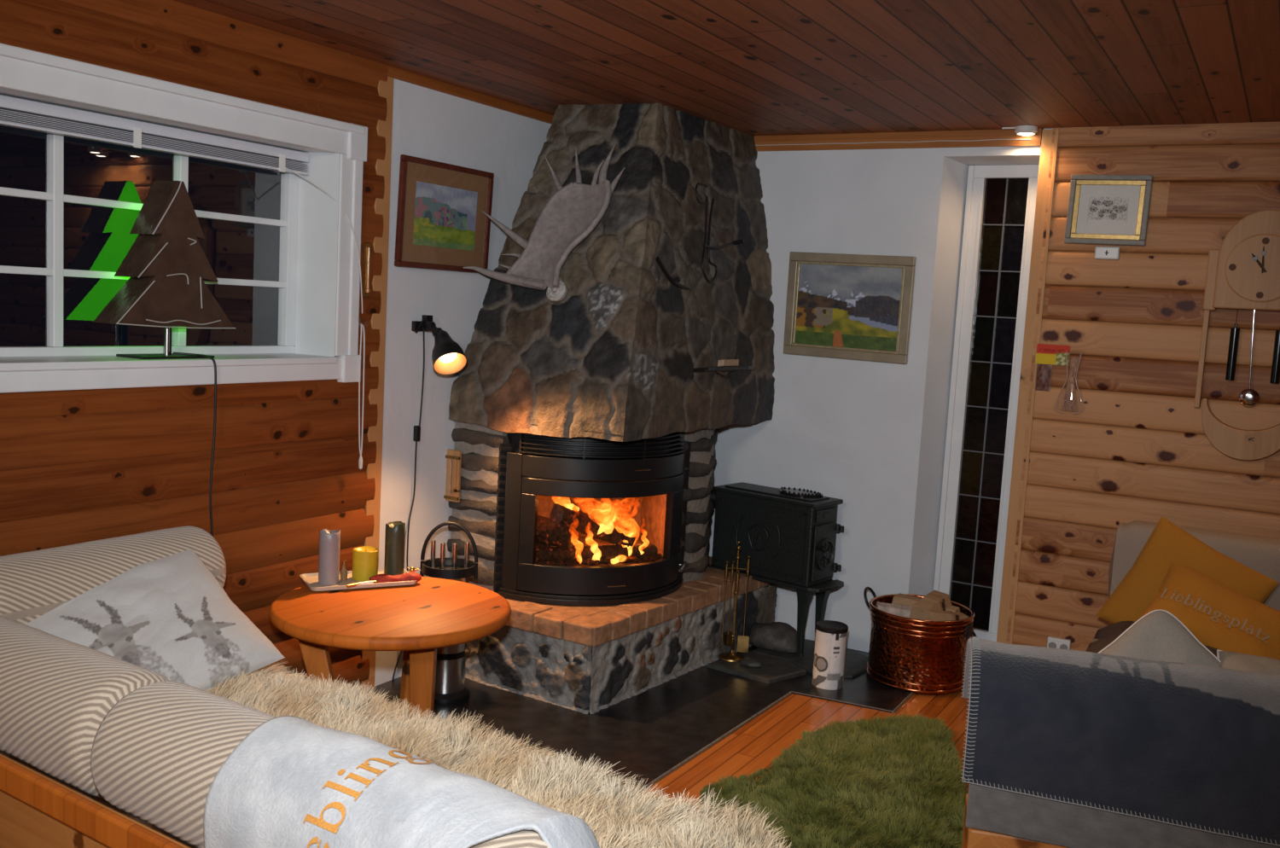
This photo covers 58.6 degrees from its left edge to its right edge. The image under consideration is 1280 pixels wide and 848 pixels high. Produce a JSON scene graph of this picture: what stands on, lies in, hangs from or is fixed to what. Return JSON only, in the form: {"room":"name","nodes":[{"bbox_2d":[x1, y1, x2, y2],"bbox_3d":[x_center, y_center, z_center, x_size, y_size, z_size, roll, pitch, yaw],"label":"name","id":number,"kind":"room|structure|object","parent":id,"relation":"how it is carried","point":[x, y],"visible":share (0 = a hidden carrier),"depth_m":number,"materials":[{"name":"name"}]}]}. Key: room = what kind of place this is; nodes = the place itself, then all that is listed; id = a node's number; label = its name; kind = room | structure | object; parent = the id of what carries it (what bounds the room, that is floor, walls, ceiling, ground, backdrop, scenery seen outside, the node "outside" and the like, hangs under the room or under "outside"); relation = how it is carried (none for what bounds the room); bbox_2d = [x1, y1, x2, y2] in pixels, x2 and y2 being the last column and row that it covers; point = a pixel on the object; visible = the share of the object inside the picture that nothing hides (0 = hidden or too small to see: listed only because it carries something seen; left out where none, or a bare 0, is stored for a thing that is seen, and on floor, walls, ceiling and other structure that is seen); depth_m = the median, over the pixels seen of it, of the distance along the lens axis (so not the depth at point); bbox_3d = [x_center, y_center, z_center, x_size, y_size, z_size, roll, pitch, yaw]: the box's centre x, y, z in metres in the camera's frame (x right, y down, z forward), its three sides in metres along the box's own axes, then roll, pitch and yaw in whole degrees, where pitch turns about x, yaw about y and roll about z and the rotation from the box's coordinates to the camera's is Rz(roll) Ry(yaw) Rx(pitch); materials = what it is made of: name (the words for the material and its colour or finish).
{"room":"cabin living room","nodes":[
{"label":"cabin living room","id":0,"kind":"room"},
{"bbox_2d":[0,0,614,693],"bbox_3d":[-1.900,-0.031,2.900,0.034,2.430,7.220,7,7,29],"label":"wall","id":1,"kind":"structure","parent":0,"point":[77,466],"depth_m":3.98,"materials":[{"name":"orange wood"}]},
{"bbox_2d":[0,42,367,393],"bbox_3d":[-1.659,-0.568,3.367,0.256,0.939,2.135,7,7,29],"label":"window","id":2,"kind":"structure","parent":1,"relation":"in","point":[318,284],"depth_m":3.75,"materials":[{"name":"white paint"}]},
{"bbox_2d":[93,180,235,536],"bbox_3d":[-1.504,0.028,3.667,0.199,1.596,0.446,7,7,29],"label":"lamp","id":3,"kind":"object","parent":2,"relation":"on","point":[166,266],"depth_m":3.57,"materials":[{"name":"brown wood"}]},
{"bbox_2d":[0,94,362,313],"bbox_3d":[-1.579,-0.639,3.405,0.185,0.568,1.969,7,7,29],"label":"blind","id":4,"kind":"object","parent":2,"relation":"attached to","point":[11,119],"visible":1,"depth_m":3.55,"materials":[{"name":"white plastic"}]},
{"bbox_2d":[358,318,365,469],"bbox_3d":[-1.052,-0.110,4.283,0.046,0.570,0.043,7,7,29],"label":"blind cord","id":5,"kind":"object","parent":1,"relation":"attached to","point":[360,461],"visible":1,"depth_m":4.28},
{"bbox_2d":[362,242,370,297],"bbox_3d":[-1.018,-0.577,4.269,0.021,0.205,0.030,7,7,29],"label":"thermometer","id":6,"kind":"object","parent":1,"relation":"attached to","point":[366,290],"visible":1,"depth_m":4.26,"materials":[{"name":"gold metal"}]},
{"bbox_2d":[360,75,393,692],"bbox_3d":[-1.026,-0.124,4.418,0.019,2.392,0.078,7,7,29],"label":"trim","id":7,"kind":"structure","parent":1,"relation":"attached to","point":[384,129],"depth_m":4.39,"materials":[{"name":"brown wood"}]},
{"bbox_2d":[392,314,467,681],"bbox_3d":[-0.822,0.330,4.586,0.254,1.522,0.192,7,7,29],"label":"wall lamp","id":8,"kind":"object","parent":1,"relation":"attached to","point":[448,357],"depth_m":4.53,"materials":[{"name":"black metal"}]},
{"bbox_2d":[413,425,420,442],"bbox_3d":[-0.903,0.038,4.619,0.022,0.064,0.024,7,7,29],"label":"switch","id":9,"kind":"object","parent":8,"relation":"attached to","point":[416,435],"depth_m":4.61,"materials":[{"name":"black plastic"}]},
{"bbox_2d":[394,154,494,273],"bbox_3d":[-0.786,-0.839,4.628,0.036,0.425,0.565,7,7,29],"label":"framed picture","id":10,"kind":"object","parent":1,"relation":"attached to","point":[442,224],"visible":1,"depth_m":4.61,"materials":[{"name":"brown wood"}]},
{"bbox_2d":[413,180,477,250],"bbox_3d":[-0.786,-0.839,4.628,0.008,0.245,0.385,7,7,29],"label":"painting","id":11,"kind":"object","parent":10,"relation":"attached to","point":[445,212],"depth_m":4.62,"materials":[{"name":"paint"}]},
{"bbox_2d":[360,645,969,817],"bbox_3d":[0.373,1.469,1.807,5.700,0.086,7.600,7,7,29],"label":"floor","id":12,"kind":"structure","parent":0,"point":[648,733],"depth_m":4.39,"materials":[{"name":"black tile"}]},
{"bbox_2d":[0,525,548,847],"bbox_3d":[-0.839,0.856,2.663,2.244,0.834,1.060,7,7,33],"label":"sofa","id":13,"kind":"object","parent":12,"relation":"on","point":[107,751],"visible":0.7,"depth_m":2.26,"materials":[{"name":"beige fabric"}]},
{"bbox_2d":[0,548,285,756],"bbox_3d":[-1.417,0.616,3.040,0.414,0.411,0.817,8,8,38],"label":"cushion","id":14,"kind":"object","parent":13,"relation":"on","point":[170,617],"visible":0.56,"depth_m":3.10,"materials":[{"name":"fabric"}]},
{"bbox_2d":[203,715,599,847],"bbox_3d":[-0.331,0.910,1.879,0.882,0.684,0.312,7,7,32],"label":"blanket","id":15,"kind":"object","parent":13,"relation":"on","point":[292,782],"visible":0.99,"depth_m":1.86,"materials":[{"name":"white fabric"}]},
{"bbox_2d":[202,660,791,847],"bbox_3d":[-0.540,0.903,2.655,1.962,0.329,0.898,7,7,33],"label":"sheepskin","id":16,"kind":"object","parent":13,"relation":"on","point":[617,818],"visible":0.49,"depth_m":2.66,"materials":[{"name":"beige fur"}]},
{"bbox_2d":[268,576,511,720],"bbox_3d":[-0.843,0.874,3.850,0.790,0.550,0.790,7,7,29],"label":"round table","id":17,"kind":"object","parent":12,"relation":"on","point":[429,614],"visible":0.88,"depth_m":3.67,"materials":[{"name":"brown wood"}]},
{"bbox_2d":[299,569,417,591],"bbox_3d":[-1.002,0.554,4.063,0.381,0.017,0.206,0,7,-28],"label":"tray","id":18,"kind":"object","parent":17,"relation":"on","point":[311,580],"visible":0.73,"depth_m":4.00,"materials":[{"name":"white ceramic"}]},
{"bbox_2d":[318,529,340,585],"bbox_3d":[-1.087,0.462,3.989,0.072,0.191,0.072,7,7,29],"label":"candle","id":19,"kind":"object","parent":18,"relation":"on","point":[329,541],"visible":1,"depth_m":3.96,"materials":[{"name":"grey wax"}]},
{"bbox_2d":[340,560,347,581],"bbox_3d":[-1.050,0.519,4.045,0.026,0.071,0.026,7,7,29],"label":"bottle","id":20,"kind":"object","parent":18,"relation":"on","point":[343,572],"visible":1,"depth_m":4.04,"materials":[{"name":"brown glass"}]},
{"bbox_2d":[346,580,377,587],"bbox_3d":[-0.959,0.558,3.987,0.147,0.015,0.018,-2,8,-43],"label":"lighter","id":21,"kind":"object","parent":18,"relation":"on","point":[351,585],"visible":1,"depth_m":3.97,"materials":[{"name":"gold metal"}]},
{"bbox_2d":[351,546,378,581],"bbox_3d":[-0.984,0.499,4.083,0.090,0.110,0.090,7,7,29],"label":"candle","id":22,"kind":"object","parent":18,"relation":"on","point":[364,558],"visible":0.94,"depth_m":4.05,"materials":[{"name":"yellow wax"}]},
{"bbox_2d":[384,521,405,575],"bbox_3d":[-0.894,0.453,4.155,0.070,0.197,0.070,7,7,29],"label":"candle","id":23,"kind":"object","parent":18,"relation":"on","point":[395,531],"visible":0.94,"depth_m":4.13,"materials":[{"name":"green wax"}]},
{"bbox_2d":[369,572,421,582],"bbox_3d":[-0.871,0.551,4.063,0.180,0.039,0.063,0,7,-25],"label":"folded cloth","id":24,"kind":"object","parent":18,"relation":"on","point":[383,578],"visible":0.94,"depth_m":4.05,"materials":[{"name":"red fabric"}]},
{"bbox_2d":[407,566,421,572],"bbox_3d":[-0.824,0.538,4.151,0.045,0.036,0.034,7,7,29],"label":"brass ornament","id":25,"kind":"object","parent":18,"relation":"on","point":[411,569],"visible":0.69,"depth_m":4.15,"materials":[{"name":"gold metal"}]},
{"bbox_2d":[419,521,477,704],"bbox_3d":[-0.757,0.729,4.484,0.210,0.702,0.210,7,7,29],"label":"fireplace tool set","id":26,"kind":"object","parent":12,"relation":"on","point":[450,678],"visible":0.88,"depth_m":4.44,"materials":[{"name":"black metal"}]},
{"bbox_2d":[446,103,777,714],"bbox_3d":[-0.064,-0.165,5.106,1.016,2.436,1.526,7,7,29],"label":"stone fireplace","id":27,"kind":"object","parent":12,"relation":"on","point":[615,358],"depth_m":4.76,"materials":[{"name":"stone"}]},
{"bbox_2d":[443,449,461,502],"bbox_3d":[-0.793,0.220,4.825,0.074,0.220,0.028,7,7,29],"label":"thermometer","id":28,"kind":"object","parent":27,"relation":"attached to","point":[453,457],"visible":1,"depth_m":4.82,"materials":[{"name":"brown wood"}]},
{"bbox_2d":[463,142,624,302],"bbox_3d":[-0.375,-0.838,4.716,0.647,0.658,0.351,7,7,29],"label":"antler mount","id":29,"kind":"object","parent":27,"relation":"attached to","point":[575,210],"visible":1,"depth_m":4.69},
{"bbox_2d":[493,431,691,605],"bbox_3d":[-0.154,0.339,5.024,0.684,0.742,0.974,7,7,29],"label":"fireplace insert","id":30,"kind":"object","parent":27,"relation":"in","point":[527,484],"visible":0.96,"depth_m":4.71,"materials":[{"name":"black metal"}]},
{"bbox_2d":[535,541,574,546],"bbox_3d":[-0.397,0.524,4.882,0.084,0.090,0.291,9,8,42],"label":"log","id":31,"kind":"object","parent":30,"relation":"in","point":[538,544],"visible":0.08,"depth_m":4.82,"materials":[{"name":"brown wood"}]},
{"bbox_2d":[536,514,575,549],"bbox_3d":[-0.411,0.447,4.831,0.276,0.154,0.118,4,6,11],"label":"log","id":32,"kind":"object","parent":30,"relation":"in","point":[554,533],"visible":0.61,"depth_m":4.78,"materials":[{"name":"brown wood"}]},
{"bbox_2d":[535,546,628,563],"bbox_3d":[-0.266,0.553,4.828,0.433,0.073,0.071,1,6,-17],"label":"log","id":33,"kind":"object","parent":30,"relation":"in","point":[544,554],"visible":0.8,"depth_m":4.80,"materials":[{"name":"brown wood"}]},
{"bbox_2d":[497,575,683,605],"bbox_3d":[-0.178,0.689,5.064,0.674,0.037,0.974,7,7,29],"label":"tray","id":34,"kind":"object","parent":30,"relation":"on","point":[505,590],"depth_m":4.71,"materials":[{"name":"black metal"}]},
{"bbox_2d":[549,503,635,546],"bbox_3d":[-0.201,0.436,4.870,0.376,0.198,0.087,2,6,-15],"label":"log","id":35,"kind":"object","parent":30,"relation":"in","point":[559,513],"visible":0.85,"depth_m":4.83,"materials":[{"name":"brown wood"}]},
{"bbox_2d":[535,553,663,566],"bbox_3d":[-0.174,0.575,4.884,0.604,0.020,0.167,0,7,-27],"label":"bed","id":36,"kind":"object","parent":30,"relation":"in","point":[654,558],"visible":0.48,"depth_m":4.80,"materials":[{"name":"black"}]},
{"bbox_2d":[552,496,649,564],"bbox_3d":[-0.175,0.439,4.868,0.462,0.300,0.164,1,6,-19],"label":"flames","id":37,"kind":"object","parent":36,"relation":"on","point":[605,514],"visible":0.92,"depth_m":4.84},
{"bbox_2d":[518,431,685,459],"bbox_3d":[-0.109,0.073,4.765,0.780,0.120,0.222,0,7,-27],"label":"grille","id":38,"kind":"object","parent":30,"relation":"attached to","point":[583,447],"depth_m":4.68,"materials":[{"name":"black metal"}]},
{"bbox_2d":[602,543,657,558],"bbox_3d":[-0.050,0.556,4.928,0.257,0.076,0.069,0,7,-31],"label":"log","id":39,"kind":"object","parent":30,"relation":"in","point":[651,549],"visible":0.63,"depth_m":4.94,"materials":[{"name":"brown wood"}]},
{"bbox_2d":[448,103,774,442],"bbox_3d":[-0.046,-0.690,5.123,0.891,1.397,1.407,7,7,29],"label":"hood","id":40,"kind":"object","parent":27,"relation":"attached to","point":[615,358],"depth_m":4.75,"materials":[{"name":"grey stone"}]},
{"bbox_2d":[655,256,691,290],"bbox_3d":[0.153,-0.614,4.654,0.045,0.122,0.272,7,7,35],"label":"peg","id":41,"kind":"object","parent":27,"relation":"attached to","point":[659,261],"visible":1,"depth_m":4.62,"materials":[{"name":"black metal"}]},
{"bbox_2d":[695,182,744,282],"bbox_3d":[0.344,-0.834,5.024,0.082,0.427,0.344,7,7,33],"label":"hook","id":42,"kind":"object","parent":27,"relation":"hanging from","point":[741,241],"visible":1,"depth_m":4.95,"materials":[{"name":"black metal"}]},
{"bbox_2d":[707,651,806,684],"bbox_3d":[0.535,1.082,5.066,0.339,0.020,0.328,9,8,42],"label":"slab","id":43,"kind":"object","parent":12,"relation":"on","point":[772,670],"visible":0.94,"depth_m":5.02,"materials":[{"name":"grey stone"}]},
{"bbox_2d":[717,541,750,662],"bbox_3d":[0.429,0.789,5.131,0.141,0.537,0.126,7,7,29],"label":"fireplace tools","id":44,"kind":"object","parent":43,"relation":"on","point":[729,637],"visible":1,"depth_m":5.13,"materials":[{"name":"gold metal"}]},
{"bbox_2d":[738,657,762,667],"bbox_3d":[0.491,1.056,5.060,0.100,0.030,0.081,4,6,7],"label":"stone","id":45,"kind":"object","parent":43,"relation":"on","point":[750,662],"visible":1,"depth_m":5.04,"materials":[{"name":"stone"}]},
{"bbox_2d":[748,622,797,652],"bbox_3d":[0.634,0.991,5.369,0.271,0.117,0.182,7,7,29],"label":"stone","id":46,"kind":"object","parent":43,"relation":"on","point":[777,637],"visible":0.96,"depth_m":5.31,"materials":[{"name":"grey stone"}]},
{"bbox_2d":[635,691,913,795],"bbox_3d":[0.410,1.173,4.251,0.416,0.009,2.783,9,8,42],"label":"trim","id":47,"kind":"structure","parent":12,"relation":"attached to","point":[667,772],"depth_m":4.35,"materials":[{"name":"brown wood"}]},
{"bbox_2d":[707,482,843,656],"bbox_3d":[0.583,0.679,5.473,0.807,0.741,0.263,8,8,39],"label":"stove","id":48,"kind":"object","parent":12,"relation":"on","point":[789,541],"visible":0.81,"depth_m":5.28,"materials":[{"name":"black metal"}]},
{"bbox_2d":[779,486,822,497],"bbox_3d":[0.747,0.320,5.338,0.231,0.019,0.152,7,7,29],"label":"trivet","id":49,"kind":"object","parent":48,"relation":"on","point":[789,491],"visible":1,"depth_m":5.31,"materials":[{"name":"metal"}]},
{"bbox_2d":[752,639,868,678],"bbox_3d":[0.817,1.077,5.280,0.540,0.016,0.454,7,7,29],"label":"slab","id":50,"kind":"object","parent":12,"relation":"on","point":[855,663],"visible":0.52,"depth_m":5.22,"materials":[{"name":"grey stone"}]},
{"bbox_2d":[812,620,848,690],"bbox_3d":[0.815,0.992,4.899,0.139,0.266,0.139,7,7,29],"label":"round tin","id":51,"kind":"object","parent":12,"relation":"on","point":[830,639],"visible":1,"depth_m":4.85,"materials":[{"name":"metal"}]},
{"bbox_2d":[696,713,968,847],"bbox_3d":[0.657,1.209,3.793,0.878,0.051,1.620,4,6,12],"label":"rug","id":52,"kind":"object","parent":12,"relation":"on","point":[890,784],"visible":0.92,"depth_m":3.78,"materials":[{"name":"green carpet"}]},
{"bbox_2d":[863,587,977,695],"bbox_3d":[1.232,0.951,5.037,0.454,0.368,0.454,2,6,-13],"label":"bucket","id":53,"kind":"object","parent":12,"relation":"on","point":[906,654],"visible":0.74,"depth_m":4.86,"materials":[{"name":"brown metal"}]},
{"bbox_2d":[875,601,911,617],"bbox_3d":[1.171,0.844,5.025,0.265,0.092,0.090,4,6,5],"label":"log","id":54,"kind":"object","parent":53,"relation":"in","point":[900,610],"visible":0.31,"depth_m":5.00,"materials":[{"name":"brown wood"}]},
{"bbox_2d":[891,593,960,612],"bbox_3d":[1.279,0.833,5.111,0.303,0.082,0.093,8,8,40],"label":"log","id":55,"kind":"object","parent":53,"relation":"in","point":[900,599],"visible":0.32,"depth_m":5.15,"materials":[{"name":"brown wood"}]},
{"bbox_2d":[909,590,952,619],"bbox_3d":[1.283,0.818,5.011,0.113,0.133,0.235,8,8,39],"label":"log","id":56,"kind":"object","parent":53,"relation":"in","point":[935,600],"visible":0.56,"depth_m":4.99,"materials":[{"name":"brown wood"}]},
{"bbox_2d":[919,610,968,621],"bbox_3d":[1.329,0.851,4.956,0.246,0.106,0.080,0,7,-31],"label":"log","id":57,"kind":"object","parent":53,"relation":"in","point":[939,615],"visible":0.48,"depth_m":4.92,"materials":[{"name":"brown wood"}]},
{"bbox_2d":[961,520,1279,847],"bbox_3d":[2.026,0.927,3.492,1.600,0.832,2.132,7,7,29],"label":"sofa","id":58,"kind":"object","parent":12,"relation":"on","point":[1260,555],"visible":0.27,"depth_m":4.33,"materials":[{"name":"beige fabric"}]},
{"bbox_2d":[1085,625,1107,650],"bbox_3d":[2.108,0.992,3.548,1.500,0.160,1.520,7,7,29],"label":"seat cushion","id":59,"kind":"object","parent":58,"relation":"on","point":[1093,640],"depth_m":4.32,"materials":[{"name":"fabric"}]},
{"bbox_2d":[960,636,1279,847],"bbox_3d":[1.568,0.885,2.887,1.458,0.515,0.351,5,6,14],"label":"blanket","id":60,"kind":"object","parent":58,"relation":"on","point":[1063,747],"visible":1,"depth_m":2.83,"materials":[{"name":"fabric"}]},
{"bbox_2d":[1084,621,1219,657],"bbox_3d":[2.118,0.866,3.707,1.307,0.147,1.005,7,7,29],"label":"throw","id":61,"kind":"object","parent":58,"relation":"on","point":[1105,636],"visible":0.03,"depth_m":4.25,"materials":[{"name":"fabric"}]},
{"bbox_2d":[1097,609,1220,667],"bbox_3d":[1.655,0.828,3.685,0.454,0.430,0.213,7,7,29],"label":"cushion","id":62,"kind":"object","parent":58,"relation":"on","point":[1159,635],"visible":0.27,"depth_m":3.67,"materials":[{"name":"fabric"}]},
{"bbox_2d":[1096,516,1279,624],"bbox_3d":[2.080,0.670,4.351,0.608,0.597,0.184,7,7,29],"label":"cushion","id":63,"kind":"object","parent":58,"relation":"on","point":[1168,544],"visible":0.42,"depth_m":4.35,"materials":[{"name":"fabric"}]},
{"bbox_2d":[1108,520,1279,610],"bbox_3d":[2.538,0.671,4.289,1.450,0.434,0.210,7,7,29],"label":"cushion","id":64,"kind":"object","parent":58,"relation":"on","point":[1260,555],"depth_m":4.38,"materials":[{"name":"yellow fabric"}]},
{"bbox_2d":[1139,563,1279,660],"bbox_3d":[2.121,0.749,4.102,0.598,0.388,0.296,7,7,34],"label":"cushion","id":65,"kind":"object","parent":58,"relation":"on","point":[1220,617],"visible":0.74,"depth_m":4.07,"materials":[{"name":"fabric"}]},
{"bbox_2d":[1216,649,1279,674],"bbox_3d":[1.980,0.847,3.437,0.455,0.197,0.389,6,7,23],"label":"cushion","id":66,"kind":"object","parent":58,"relation":"on","point":[1233,660],"visible":0.22,"depth_m":3.55,"materials":[{"name":"fabric"}]},
{"bbox_2d":[173,0,1279,135],"bbox_3d":[0.510,-1.020,1.546,5.700,0.080,7.600,7,7,29],"label":"ceiling","id":67,"kind":"structure","parent":0,"point":[753,67],"depth_m":3.72,"materials":[{"name":"brown wood"}]},
{"bbox_2d":[1001,125,1037,135],"bbox_3d":[1.623,-1.251,4.871,0.147,0.034,0.094,7,7,29],"label":"ceiling light","id":68,"kind":"object","parent":67,"relation":"in","point":[1020,130],"visible":1,"depth_m":4.83,"materials":[{"name":"white plastic"}]},
{"bbox_2d":[1018,133,1033,135],"bbox_3d":[1.645,-1.236,4.859,0.064,0.010,0.064,7,7,29],"label":"diffuser","id":69,"kind":"object","parent":68,"relation":"attached to","point":[1021,134],"depth_m":4.85,"materials":[{"name":"beige plastic"}]},
{"bbox_2d":[614,122,1279,652],"bbox_3d":[2.273,0.003,4.760,5.400,2.430,0.214,7,7,29],"label":"wall","id":70,"kind":"structure","parent":0,"point":[870,436],"depth_m":4.93,"materials":[{"name":"white paint"}]},
{"bbox_2d":[783,251,916,364],"bbox_3d":[0.969,-0.548,5.329,0.613,0.495,0.038,7,7,29],"label":"framed picture","id":71,"kind":"object","parent":70,"relation":"attached to","point":[839,305],"visible":1,"depth_m":5.32,"materials":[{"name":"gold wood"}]},
{"bbox_2d":[794,263,902,351],"bbox_3d":[0.969,-0.548,5.329,0.504,0.385,0.010,7,7,29],"label":"painting","id":72,"kind":"object","parent":71,"relation":"attached to","point":[839,307],"depth_m":5.33,"materials":[{"name":"paint"}]},
{"bbox_2d":[755,139,1030,145],"bbox_3d":[1.110,-1.286,5.209,1.310,0.008,0.004,7,7,29],"label":"cable","id":73,"kind":"object","parent":70,"relation":"attached to","point":[988,139],"visible":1,"depth_m":5.18,"materials":[{"name":"white plastic"}]},
{"bbox_2d":[933,164,1039,641],"bbox_3d":[1.599,-0.078,5.242,0.345,2.187,0.060,7,7,29],"label":"window","id":74,"kind":"structure","parent":70,"relation":"in","point":[1000,205],"depth_m":5.24,"materials":[{"name":"white paint"}]},
{"bbox_2d":[996,129,1054,643],"bbox_3d":[1.683,-0.052,4.992,0.056,2.425,0.032,7,7,29],"label":"trim","id":75,"kind":"structure","parent":70,"relation":"attached to","point":[1044,181],"depth_m":4.97,"materials":[{"name":"brown wood"}]},
{"bbox_2d":[1035,343,1070,391],"bbox_3d":[1.761,-0.240,4.883,0.135,0.200,0.017,7,7,29],"label":"packet","id":76,"kind":"object","parent":70,"relation":"attached to","point":[1046,355],"visible":1,"depth_m":4.89,"materials":[{"name":"paper"}]},
{"bbox_2d":[1047,635,1070,650],"bbox_3d":[1.818,0.965,4.950,0.093,0.070,0.029,7,7,29],"label":"wall socket","id":77,"kind":"object","parent":70,"relation":"attached to","point":[1055,642],"visible":0.68,"depth_m":4.94,"materials":[{"name":"white plastic"}]},
{"bbox_2d":[1048,642,1056,648],"bbox_3d":[1.791,0.963,4.950,0.034,0.034,0.003,7,7,29],"label":"outlet","id":78,"kind":"object","parent":77,"relation":"attached to","point":[1053,645],"depth_m":4.95,"materials":[{"name":"white plastic"}]},
{"bbox_2d":[1059,644,1068,649],"bbox_3d":[1.832,0.968,4.927,0.034,0.034,0.003,7,7,29],"label":"outlet","id":79,"kind":"object","parent":77,"relation":"attached to","point":[1061,646],"depth_m":4.92,"materials":[{"name":"white plastic"}]},
{"bbox_2d":[1054,351,1082,414],"bbox_3d":[1.827,-0.179,4.839,0.125,0.275,0.048,7,7,29],"label":"bundle","id":80,"kind":"object","parent":70,"relation":"attached to","point":[1069,395],"visible":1,"depth_m":4.83,"materials":[{"name":"clear glass"}]},
{"bbox_2d":[1093,246,1120,260],"bbox_3d":[1.946,-0.712,4.746,0.095,0.052,0.041,7,7,29],"label":"wall switch","id":81,"kind":"object","parent":70,"relation":"attached to","point":[1101,253],"visible":1,"depth_m":4.73,"materials":[{"name":"white plastic"}]},
{"bbox_2d":[1064,174,1152,245],"bbox_3d":[1.940,-0.888,4.726,0.319,0.289,0.024,7,7,29],"label":"framed picture","id":82,"kind":"object","parent":70,"relation":"attached to","point":[1102,209],"visible":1,"depth_m":4.72,"materials":[{"name":"white paper"}]},
{"bbox_2d":[1076,185,1140,235],"bbox_3d":[1.940,-0.888,4.726,0.234,0.204,0.001,7,7,29],"label":"painting","id":83,"kind":"object","parent":82,"relation":"attached to","point":[1102,209],"depth_m":4.72},
{"bbox_2d":[1193,209,1279,460],"bbox_3d":[2.412,-0.343,4.456,0.400,0.975,0.105,7,7,29],"label":"clock","id":84,"kind":"object","parent":70,"relation":"attached to","point":[1244,273],"visible":1,"depth_m":4.45,"materials":[{"name":"brown wood"}]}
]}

